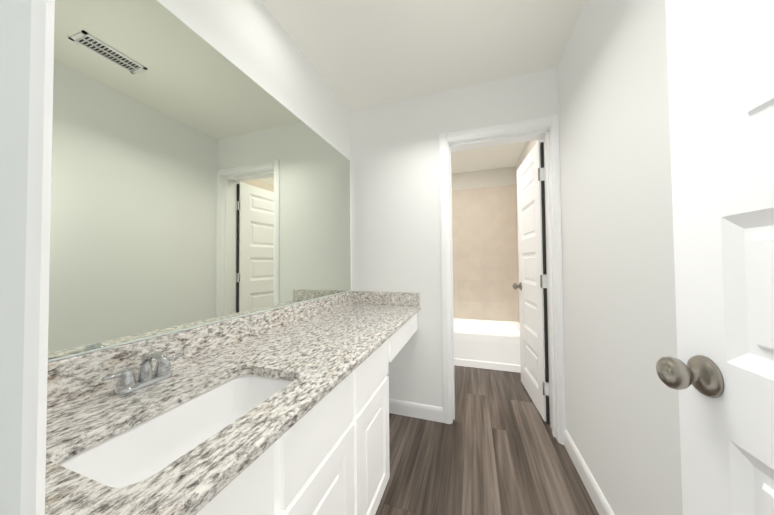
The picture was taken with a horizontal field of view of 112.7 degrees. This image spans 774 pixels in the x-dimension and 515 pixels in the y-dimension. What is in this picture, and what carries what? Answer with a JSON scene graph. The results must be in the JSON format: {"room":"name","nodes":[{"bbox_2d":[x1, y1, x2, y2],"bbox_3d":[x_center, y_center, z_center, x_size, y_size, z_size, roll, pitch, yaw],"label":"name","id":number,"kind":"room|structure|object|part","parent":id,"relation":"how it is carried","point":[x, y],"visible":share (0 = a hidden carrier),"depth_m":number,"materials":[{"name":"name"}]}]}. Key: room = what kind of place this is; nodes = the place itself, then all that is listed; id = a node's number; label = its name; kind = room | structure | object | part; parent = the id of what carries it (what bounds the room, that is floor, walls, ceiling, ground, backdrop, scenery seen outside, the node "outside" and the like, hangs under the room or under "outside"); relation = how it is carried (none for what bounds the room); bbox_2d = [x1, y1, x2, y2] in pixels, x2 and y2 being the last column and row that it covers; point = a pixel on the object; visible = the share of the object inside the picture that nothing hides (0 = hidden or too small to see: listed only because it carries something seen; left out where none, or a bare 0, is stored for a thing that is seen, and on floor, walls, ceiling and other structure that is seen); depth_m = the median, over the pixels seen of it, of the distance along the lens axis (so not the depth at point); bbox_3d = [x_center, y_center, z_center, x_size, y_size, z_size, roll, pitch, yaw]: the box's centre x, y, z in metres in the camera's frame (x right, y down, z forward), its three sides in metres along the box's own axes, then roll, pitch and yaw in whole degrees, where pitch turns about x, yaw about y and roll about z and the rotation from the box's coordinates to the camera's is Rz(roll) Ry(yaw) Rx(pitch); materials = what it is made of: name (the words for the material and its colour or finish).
{"room":"bathroom","nodes":[
{"label":"bathroom","id":0,"kind":"room"},
{"bbox_2d":[49,0,350,361],"bbox_3d":[-0.631,-0.025,1.297,0.100,2.440,2.169,-1,-1,18],"label":"wall","id":1,"kind":"structure","parent":0,"point":[253,40],"depth_m":1.30,"materials":[{"name":"white paint"}]},
{"bbox_2d":[48,0,350,361],"bbox_3d":[-0.593,-0.283,1.253,0.005,1.079,1.847,-1,-1,18],"label":"mirror","id":2,"kind":"object","parent":1,"relation":"attached to","point":[197,179],"visible":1,"depth_m":0.86,"materials":[{"name":"clear glass"}]},
{"bbox_2d":[47,291,352,406],"bbox_3d":[-0.578,0.309,1.242,0.020,0.101,1.865,-1,-1,18],"label":"backsplash","id":3,"kind":"structure","parent":1,"relation":"attached to","point":[70,377],"depth_m":0.87,"materials":[{"name":"grey stone"}]},
{"bbox_2d":[261,0,585,173],"bbox_3d":[0.184,-1.303,1.268,2.705,0.100,5.320,-1,-1,18],"label":"ceiling","id":4,"kind":"structure","parent":0,"point":[360,54],"depth_m":1.50,"materials":[{"name":"white paint"}]},
{"bbox_2d":[350,67,557,406],"bbox_3d":[0.443,-0.019,1.989,1.505,2.440,0.180,-1,-1,18],"label":"wall","id":5,"kind":"structure","parent":0,"point":[395,197],"depth_m":1.97,"materials":[{"name":"white paint"}]},
{"bbox_2d":[353,291,419,306],"bbox_3d":[-0.016,0.321,2.028,0.554,0.101,0.020,-1,-1,18],"label":"backsplash","id":6,"kind":"structure","parent":5,"relation":"attached to","point":[399,299],"depth_m":2.00,"materials":[{"name":"grey stone"}]},
{"bbox_2d":[389,399,442,422],"bbox_3d":[0.057,1.153,1.992,0.735,0.102,0.015,-1,-1,18],"label":"baseboard","id":7,"kind":"structure","parent":5,"relation":"attached to","point":[405,408],"depth_m":1.93,"materials":[{"name":"white wood"}]},
{"bbox_2d":[439,114,565,444],"bbox_3d":[0.790,0.135,1.863,0.768,2.120,0.199,-1,-1,18],"label":"door frame","id":8,"kind":"structure","parent":5,"relation":"attached to","point":[552,121],"depth_m":1.80,"materials":[{"name":"white wood"}]},
{"bbox_2d":[512,140,549,423],"bbox_3d":[1.189,0.164,2.191,0.155,2.045,0.673,-1,-1,18],"label":"door","id":9,"kind":"structure","parent":5,"relation":"in","point":[534,357],"depth_m":2.06,"materials":[{"name":"white wood"}]},
{"bbox_3d":[1.277,0.274,2.451,0.155,0.078,0.119,-1,-1,18],"label":"knob","id":10,"kind":"part","parent":9,"relation":"part of","materials":[{"name":"silver metal"}]},
{"bbox_2d":[452,167,517,321],"bbox_3d":[0.811,0.017,3.785,2.175,2.440,0.100,-1,-1,18],"label":"wall","id":11,"kind":"structure","parent":0,"point":[484,240],"depth_m":3.56,"materials":[{"name":"beige tile"}]},
{"bbox_2d":[375,365,598,514],"bbox_3d":[0.207,1.236,1.213,2.705,0.100,5.320,-1,-1,18],"label":"floor","id":12,"kind":"structure","parent":0,"point":[495,447],"depth_m":1.51,"materials":[{"name":"brown wood"}]},
{"bbox_2d":[205,311,417,514],"bbox_3d":[-0.319,0.787,1.148,0.558,0.806,1.865,-1,-1,18],"label":"bathroom vanity","id":13,"kind":"object","parent":12,"relation":"on","point":[335,461],"depth_m":0.77,"materials":[{"name":"white wood"}]},
{"bbox_2d":[45,303,420,514],"bbox_3d":[-0.313,0.369,1.153,0.578,0.029,1.865,-1,-1,18],"label":"countertop","id":14,"kind":"structure","parent":13,"relation":"on","point":[326,349],"depth_m":0.59,"materials":[{"name":"grey stone"}]},
{"bbox_2d":[97,347,184,394],"bbox_3d":[-0.628,0.300,0.695,0.118,0.095,0.183,-1,-1,18],"label":"faucet","id":15,"kind":"object","parent":14,"relation":"on","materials":[{"name":"silver metal"}]},
{"bbox_2d":[49,367,300,494],"bbox_3d":[-0.421,0.441,0.604,0.300,0.160,0.480,-1,-1,18],"label":"sink","id":16,"kind":"object","parent":14,"relation":"in","point":[123,456],"depth_m":0.62,"materials":[{"name":"white ceramic"}]},
{"bbox_2d":[454,318,520,372],"bbox_3d":[0.682,1.043,3.344,1.971,0.370,0.778,-1,-1,18],"label":"bathtub","id":17,"kind":"object","parent":12,"relation":"on","point":[490,344],"visible":0.29,"depth_m":2.85,"materials":[{"name":"white ceramic"}]},
{"bbox_2d":[515,0,682,514],"bbox_3d":[1.166,-0.034,1.588,0.120,2.440,3.850,-1,-1,18],"label":"wall","id":18,"kind":"structure","parent":0,"point":[620,341],"depth_m":1.01,"materials":[{"name":"white paint"}]},
{"bbox_2d":[564,429,614,514],"bbox_3d":[0.842,1.120,0.767,0.015,0.102,1.849,-1,-1,18],"label":"baseboard","id":19,"kind":"structure","parent":18,"relation":"attached to","point":[599,501],"depth_m":1.30,"materials":[{"name":"white wood"}]},
{"bbox_3d":[-0.191,-0.055,0.073,1.505,2.440,0.120,-1,-1,18],"label":"wall","id":20,"kind":"structure","parent":0,"visible":0},
{"bbox_2d":[0,0,54,514],"bbox_3d":[0.126,0.115,-0.026,0.836,2.090,0.139,-1,-1,18],"label":"door frame","id":21,"kind":"structure","parent":20,"relation":"attached to","point":[15,26],"depth_m":0.14,"materials":[{"name":"white wood"}]},
{"bbox_3d":[0.145,0.116,0.031,0.836,2.090,0.018,-1,-1,18],"label":"inner entry door trim","id":22,"kind":"part","parent":21,"relation":"part of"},
{"bbox_2d":[656,0,773,514],"bbox_3d":[0.556,0.140,0.255,0.155,2.020,0.706,-1,-1,18],"label":"entry door","id":23,"kind":"structure","parent":20,"relation":"in","point":[718,373],"depth_m":0.48,"materials":[{"name":"white wood"}]},
{"bbox_3d":[0.649,0.237,0.532,0.155,0.078,0.116,-1,-1,18],"label":"knob","id":24,"kind":"part","parent":23,"relation":"part of","materials":[{"name":"silver metal"}]}
]}

